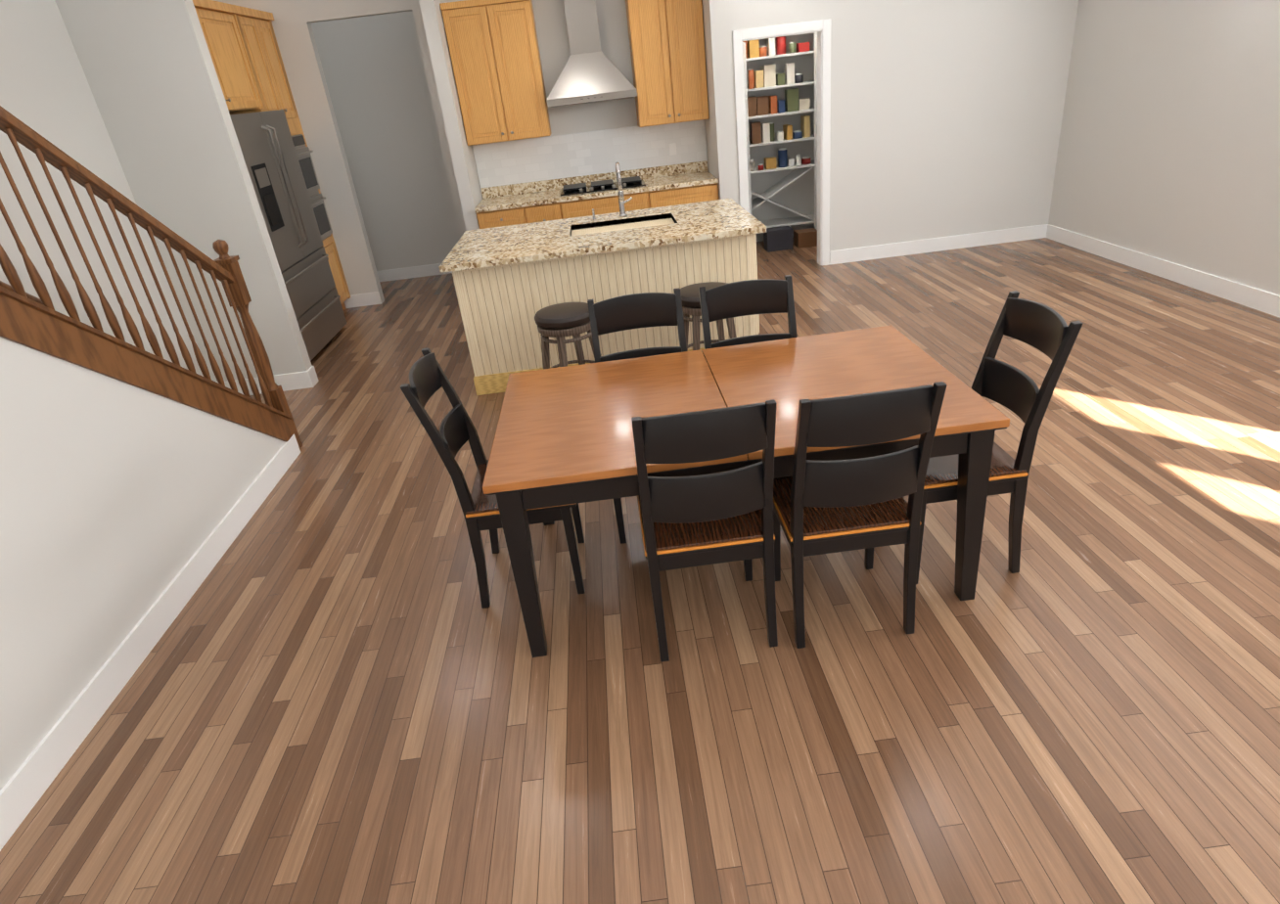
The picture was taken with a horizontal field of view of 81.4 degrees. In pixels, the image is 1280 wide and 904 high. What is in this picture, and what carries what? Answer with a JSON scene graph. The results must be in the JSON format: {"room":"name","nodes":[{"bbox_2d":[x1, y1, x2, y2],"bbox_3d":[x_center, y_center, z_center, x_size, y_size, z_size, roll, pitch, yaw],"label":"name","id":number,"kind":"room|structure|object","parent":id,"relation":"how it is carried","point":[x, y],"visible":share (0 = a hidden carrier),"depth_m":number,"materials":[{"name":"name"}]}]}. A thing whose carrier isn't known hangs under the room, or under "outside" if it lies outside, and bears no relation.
{"room":"kitchen","nodes":[
{"label":"kitchen","id":0,"kind":"room"},
{"bbox_2d":[0,0,203,376],"bbox_3d":[-3.389,-1.137,1.236,0.120,5.400,7.420,-7,27,-1],"label":"wall","id":1,"kind":"structure","parent":0,"point":[46,92],"depth_m":4.47,"materials":[{"name":"white paint"}]},
{"bbox_2d":[0,336,285,790],"bbox_3d":[-2.282,-1.003,0.712,0.120,5.400,6.210,-7,27,-1],"label":"wall","id":2,"kind":"structure","parent":0,"point":[118,499],"depth_m":2.79,"materials":[{"name":"white paint"}]},
{"bbox_2d":[0,433,300,851],"bbox_3d":[-1.937,1.300,1.948,0.014,0.130,6.070,-7,27,-1],"label":"baseboard","id":3,"kind":"structure","parent":2,"relation":"attached to","point":[31,779],"depth_m":2.89,"materials":[{"name":"white wood"}]},
{"bbox_2d":[55,0,312,382],"bbox_3d":[-3.167,-1.753,5.171,0.930,2.889,0.120,-7,27,-1],"label":"wall","id":4,"kind":"structure","parent":0,"point":[150,72],"depth_m":5.00,"materials":[{"name":"white paint"}]},
{"bbox_2d":[192,0,231,113],"bbox_3d":[-3.481,-2.754,5.219,0.616,0.755,0.783,-7,27,-1],"label":"upper cabinet","id":5,"kind":"object","parent":4,"relation":"attached to","point":[197,6],"depth_m":5.58,"materials":[{"name":"brown wood"}]},
{"bbox_2d":[196,0,263,113],"bbox_3d":[-3.527,-3.052,5.814,0.616,0.755,0.783,-7,27,-1],"label":"upper cabinet","id":6,"kind":"object","parent":4,"relation":"attached to","point":[243,47],"depth_m":5.87,"materials":[{"name":"brown wood"}]},
{"bbox_2d":[224,367,317,395],"bbox_3d":[-2.905,-0.520,5.745,0.734,0.130,0.034,-7,27,-1],"label":"baseboard","id":7,"kind":"structure","parent":4,"relation":"attached to","point":[300,380],"depth_m":5.73,"materials":[{"name":"white wood"}]},
{"bbox_2d":[311,10,459,271],"bbox_3d":[-3.633,-3.302,8.317,3.470,2.889,0.120,-7,27,-1],"label":"wall","id":8,"kind":"structure","parent":0,"point":[373,67],"depth_m":8.22,"materials":[{"name":"white paint"}]},
{"bbox_2d":[376,263,452,281],"bbox_3d":[-3.441,-2.055,8.881,3.150,0.130,0.014,-7,27,-1],"label":"baseboard","id":9,"kind":"structure","parent":8,"relation":"attached to","point":[431,269],"depth_m":8.88,"materials":[{"name":"white"}]},
{"bbox_2d":[412,15,460,238],"bbox_3d":[-1.932,-3.264,7.841,0.120,2.889,0.960,-7,27,-1],"label":"wall","id":10,"kind":"structure","parent":0,"point":[413,16],"depth_m":8.23,"materials":[{"name":"white paint"}]},
{"bbox_2d":[418,0,482,230],"bbox_3d":[-1.691,-2.885,7.041,0.120,2.889,0.600,-7,27,-1],"label":"wall","id":11,"kind":"structure","parent":0,"point":[466,171],"depth_m":6.68,"materials":[{"name":"white paint"}]},
{"bbox_2d":[213,0,708,303],"bbox_3d":[-1.597,-3.061,7.364,4.740,2.889,0.120,-7,27,-1],"label":"wall","id":12,"kind":"structure","parent":0,"point":[293,21],"depth_m":7.07,"materials":[{"name":"white paint"}]},
{"bbox_2d":[344,291,381,308],"bbox_3d":[-3.218,-1.583,7.902,0.924,0.130,0.014,-7,27,-1],"label":"baseboard","id":13,"kind":"structure","parent":12,"relation":"attached to","point":[369,298],"depth_m":7.90,"materials":[{"name":"white wood"}]},
{"bbox_2d":[439,0,551,145],"bbox_3d":[-1.308,-3.514,6.887,0.785,1.160,0.358,-7,27,-1],"label":"upper cabinet","id":14,"kind":"object","parent":12,"relation":"attached to","point":[493,47],"visible":1,"depth_m":6.75,"materials":[{"name":"brown wood"}]},
{"bbox_2d":[546,0,637,107],"bbox_3d":[-0.514,-3.815,6.712,0.820,1.190,0.514,-7,27,-1],"label":"range hood","id":15,"kind":"object","parent":12,"relation":"attached to","point":[590,72],"visible":1,"depth_m":6.75,"materials":[{"name":"silver metal"}]},
{"bbox_2d":[480,158,707,197],"bbox_3d":[-0.456,-2.756,7.523,2.300,0.100,0.021,-7,27,-1],"label":"backsplash","id":16,"kind":"structure","parent":12,"relation":"attached to","point":[677,167],"depth_m":7.51,"materials":[{"name":"beige stone"}]},
{"bbox_2d":[625,0,709,127],"bbox_3d":[0.256,-3.701,6.917,0.665,1.170,0.358,-7,27,-1],"label":"upper cabinet","id":17,"kind":"object","parent":12,"relation":"attached to","point":[666,46],"visible":0.98,"depth_m":6.82,"materials":[{"name":"brown wood"}]},
{"bbox_2d":[0,236,1279,903],"bbox_3d":[-0.160,-0.302,4.923,9.500,0.100,12.800,-7,27,-1],"label":"floor","id":18,"kind":"structure","parent":0,"point":[341,687],"depth_m":2.58,"materials":[{"name":"brown wood"}]},
{"bbox_2d":[229,109,346,361],"bbox_3d":[-3.220,-1.707,6.126,0.840,1.915,1.320,-7,27,-1],"label":"fridge","id":19,"kind":"object","parent":18,"relation":"on","point":[270,156],"visible":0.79,"depth_m":6.15,"materials":[{"name":"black metal"}]},
{"bbox_2d":[229,4,350,310],"bbox_3d":[-3.461,-2.523,6.935,0.646,2.720,0.856,-7,27,-1],"label":"tall cabinet","id":20,"kind":"object","parent":18,"relation":"on","point":[257,36],"depth_m":6.58,"materials":[{"name":"brown wood"}]},
{"bbox_2d":[290,133,333,242],"bbox_3d":[-3.291,-2.450,7.019,0.334,0.950,0.676,-7,27,-1],"label":"wall oven","id":21,"kind":"object","parent":20,"relation":"in","point":[302,151],"depth_m":7.15,"materials":[{"name":"black metal"}]},
{"bbox_2d":[400,347,584,608],"bbox_3d":[-0.538,0.085,3.036,0.548,1.000,0.444,-7,27,-1],"label":"chair","id":22,"kind":"object","parent":18,"relation":"on","point":[457,432],"visible":0.73,"depth_m":2.93,"materials":[{"name":"black paint"}]},
{"bbox_2d":[474,205,527,228],"bbox_3d":[-1.293,-2.030,7.482,0.455,0.890,0.626,-7,27,-1],"label":"base cabinet","id":23,"kind":"object","parent":18,"relation":"on","point":[498,217],"depth_m":7.04,"materials":[{"name":"brown wood"}]},
{"bbox_2d":[527,201,570,223],"bbox_3d":[-0.898,-2.080,7.487,0.470,0.890,0.626,-7,27,-1],"label":"base cabinet","id":24,"kind":"object","parent":18,"relation":"on","point":[561,209],"depth_m":7.05,"materials":[{"name":"brown wood"}]},
{"bbox_2d":[534,302,601,368],"bbox_3d":[-0.439,-0.611,4.780,0.454,0.637,0.454,-7,27,-1],"label":"stool","id":25,"kind":"object","parent":18,"relation":"on","point":[559,322],"visible":0.65,"depth_m":4.58,"materials":[{"name":"brown wood"}]},
{"bbox_2d":[452,232,759,395],"bbox_3d":[-0.225,-1.170,5.543,2.032,0.890,1.113,-7,27,-1],"label":"kitchen island","id":26,"kind":"object","parent":18,"relation":"on","point":[510,281],"depth_m":4.98,"materials":[{"name":"beige wood"}]},
{"bbox_2d":[438,218,571,272],"bbox_3d":[-0.912,-1.501,5.326,0.836,0.040,1.264,-7,27,-1],"label":"island countertop","id":27,"kind":"structure","parent":26,"relation":"on","point":[543,240],"depth_m":5.10,"materials":[{"name":"beige stone"}]},
{"bbox_2d":[571,206,669,225],"bbox_3d":[-0.154,-1.813,5.758,0.760,0.040,0.320,-7,27,-1],"label":"island countertop","id":28,"kind":"structure","parent":26,"relation":"on","point":[662,209],"depth_m":5.75,"materials":[{"name":"beige stone"}]},
{"bbox_2d":[591,209,594,221],"bbox_3d":[-0.351,-1.800,5.641,0.032,0.085,0.086,-7,27,-1],"label":"soap dispenser","id":29,"kind":"object","parent":28,"relation":"on","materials":[{"name":"silver metal"}]},
{"bbox_2d":[617,189,632,217],"bbox_3d":[-0.112,-1.886,5.647,0.117,0.180,0.061,-7,27,-1],"label":"faucet","id":30,"kind":"object","parent":28,"relation":"on","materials":[{"name":"silver metal"}]},
{"bbox_2d":[567,221,685,256],"bbox_3d":[-0.094,-1.429,4.990,0.760,0.040,0.485,-7,27,-1],"label":"island countertop","id":31,"kind":"structure","parent":26,"relation":"on","point":[650,236],"depth_m":4.87,"materials":[{"name":"beige stone"}]},
{"bbox_2d":[567,213,677,236],"bbox_3d":[-0.116,-1.554,5.454,0.768,0.228,0.468,-7,27,-1],"label":"sink","id":32,"kind":"object","parent":31,"relation":"in","point":[647,218],"depth_m":5.61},
{"bbox_2d":[665,198,766,244],"bbox_3d":[0.512,-1.683,5.346,0.516,0.040,1.264,-7,27,-1],"label":"island countertop","id":33,"kind":"structure","parent":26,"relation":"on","point":[702,220],"depth_m":5.12,"materials":[{"name":"beige stone"}]},
{"bbox_2d":[570,189,656,218],"bbox_3d":[-0.281,-2.159,7.496,0.905,0.890,0.626,-7,27,-1],"label":"base cabinet","id":34,"kind":"object","parent":18,"relation":"on","point":[601,205],"depth_m":7.06,"materials":[{"name":"brown wood"}]},
{"bbox_2d":[476,170,718,213],"bbox_3d":[-0.426,-2.552,7.271,2.300,0.040,0.656,-7,27,-1],"label":"countertop","id":35,"kind":"structure","parent":34,"relation":"on","point":[702,177],"depth_m":7.04,"materials":[{"name":"beige stone"}]},
{"bbox_2d":[558,174,644,197],"bbox_3d":[-0.367,-2.605,7.268,0.820,0.045,0.470,-7,27,-1],"label":"cooktop","id":36,"kind":"object","parent":35,"relation":"in","point":[634,179],"depth_m":7.22,"materials":[{"name":"black metal"}]},
{"bbox_2d":[587,287,686,544],"bbox_3d":[0.042,-0.158,3.376,0.444,1.000,0.548,-7,27,-1],"label":"chair","id":37,"kind":"object","parent":18,"relation":"on","point":[632,311],"visible":0.29,"depth_m":3.40,"materials":[{"name":"black paint"}]},
{"bbox_2d":[656,182,718,207],"bbox_3d":[0.401,-2.246,7.506,0.730,0.890,0.626,-7,27,-1],"label":"base cabinet","id":38,"kind":"object","parent":18,"relation":"on","point":[690,194],"depth_m":7.07,"materials":[{"name":"brown wood"}]},
{"bbox_2d":[631,399,777,661],"bbox_3d":[0.221,0.205,2.621,0.444,1.000,0.548,-7,27,-1],"label":"chair","id":39,"kind":"object","parent":18,"relation":"on","point":[708,519],"visible":0.94,"depth_m":2.36,"materials":[{"name":"black paint"}]},
{"bbox_2d":[680,281,736,351],"bbox_3d":[0.448,-0.757,4.855,0.388,0.637,0.388,-7,27,-1],"label":"stool","id":40,"kind":"object","parent":18,"relation":"on","point":[690,299],"visible":0.4,"depth_m":4.70,"materials":[{"name":"brown wood"}]},
{"bbox_2d":[482,325,1009,657],"bbox_3d":[0.353,0.106,3.049,1.735,0.760,1.038,-7,27,-1],"label":"dining table","id":41,"kind":"object","parent":18,"relation":"on","point":[563,435],"visible":0.81,"depth_m":2.75,"materials":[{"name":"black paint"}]},
{"bbox_2d":[698,274,797,349],"bbox_3d":[0.549,-0.218,3.374,0.444,1.000,0.548,-7,27,-1],"label":"chair","id":42,"kind":"object","parent":18,"relation":"on","point":[742,298],"visible":0.21,"depth_m":3.40,"materials":[{"name":"black paint"}]},
{"bbox_2d":[746,50,814,228],"bbox_3d":[1.463,-3.349,8.011,1.410,2.160,0.387,-7,27,-1],"label":"shelf","id":43,"kind":"object","parent":18,"relation":"on","point":[785,182],"depth_m":8.09,"materials":[{"name":"white wood"}]},
{"bbox_2d":[742,36,817,252],"bbox_3d":[1.479,-3.272,7.545,1.320,2.439,1.060,-7,27,-1],"label":"pantry items","id":44,"kind":"object","parent":43,"relation":"on","point":[776,239],"visible":0.44,"depth_m":7.77,"materials":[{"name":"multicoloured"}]},
{"bbox_2d":[814,32,817,229],"bbox_3d":[2.042,-3.140,7.464,0.330,2.160,0.840,-7,27,-1],"label":"door","id":45,"kind":"structure","parent":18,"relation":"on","point":[815,33],"depth_m":7.81,"materials":[{"name":"white wood"}]},
{"bbox_2d":[773,381,946,648],"bbox_3d":[0.708,0.154,2.606,0.444,1.000,0.548,-7,27,-1],"label":"chair","id":46,"kind":"object","parent":18,"relation":"on","point":[826,507],"visible":0.88,"depth_m":2.36,"materials":[{"name":"black paint"}]},
{"bbox_2d":[915,290,1082,584],"bbox_3d":[1.234,-0.044,2.869,0.548,1.000,0.444,-7,27,-1],"label":"chair","id":47,"kind":"object","parent":18,"relation":"on","point":[1049,333],"visible":0.62,"depth_m":2.74,"materials":[{"name":"black paint"}]},
{"bbox_2d":[701,0,717,178],"bbox_3d":[0.692,-3.368,7.424,0.120,2.889,1.320,-7,27,-1],"label":"wall","id":48,"kind":"structure","parent":0,"point":[708,122],"depth_m":7.01,"materials":[{"name":"white paint"}]},
{"bbox_2d":[755,223,814,241],"bbox_3d":[1.557,-2.535,8.640,1.420,0.130,0.014,-7,27,-1],"label":"baseboard","id":49,"kind":"structure","parent":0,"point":[759,237],"depth_m":8.63,"materials":[{"name":"white wood"}]},
{"bbox_2d":[705,0,1078,263],"bbox_3d":[2.439,-3.263,6.806,3.540,2.889,0.120,-7,27,-1],"label":"wall","id":50,"kind":"structure","parent":0,"point":[946,117],"depth_m":6.86,"materials":[{"name":"white paint"}]},
{"bbox_2d":[742,42,754,215],"bbox_3d":[1.060,-2.889,7.331,0.240,2.030,0.665,-7,27,-1],"label":"pantry door","id":51,"kind":"structure","parent":50,"relation":"in","point":[751,161],"depth_m":7.35,"materials":[{"name":"white wood"}]},
{"bbox_2d":[732,18,831,266],"bbox_3d":[1.334,-2.774,6.954,0.860,2.125,0.138,-7,27,-1],"label":"door frame","id":52,"kind":"structure","parent":50,"relation":"attached to","point":[822,28],"depth_m":6.71,"materials":[{"name":"white"}]},
{"bbox_2d":[829,224,1045,264],"bbox_3d":[2.951,-2.058,7.375,2.155,0.130,0.014,-7,27,-1],"label":"baseboard","id":53,"kind":"structure","parent":50,"relation":"attached to","point":[1038,231],"depth_m":7.37,"materials":[{"name":"white wood"}]},
{"bbox_2d":[1048,0,1279,295],"bbox_3d":[4.236,-1.380,2.688,0.030,2.889,9.160,-7,27,-1],"label":"wall","id":54,"kind":"structure","parent":0,"point":[1168,149],"depth_m":5.59,"materials":[{"name":"white paint"}]},
{"bbox_2d":[1045,224,1279,318],"bbox_3d":[4.358,-0.182,3.365,0.014,0.130,9.040,-7,27,-1],"label":"baseboard","id":55,"kind":"structure","parent":54,"relation":"attached to","point":[1253,297],"depth_m":5.79,"materials":[{"name":"white wood"}]},
{"bbox_3d":[-2.761,-0.312,2.292,0.940,2.849,3.900,-7,27,-1],"label":"rail","id":56,"kind":"object","parent":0,"visible":0},
{"bbox_2d":[0,105,302,448],"bbox_3d":[-2.281,-0.773,2.954,0.157,2.964,2.604,-7,27,-1],"label":"stair railing","id":57,"kind":"object","parent":56,"relation":"attached to","point":[40,324],"visible":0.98,"depth_m":3.18,"materials":[{"name":"brown wood"}]}
]}

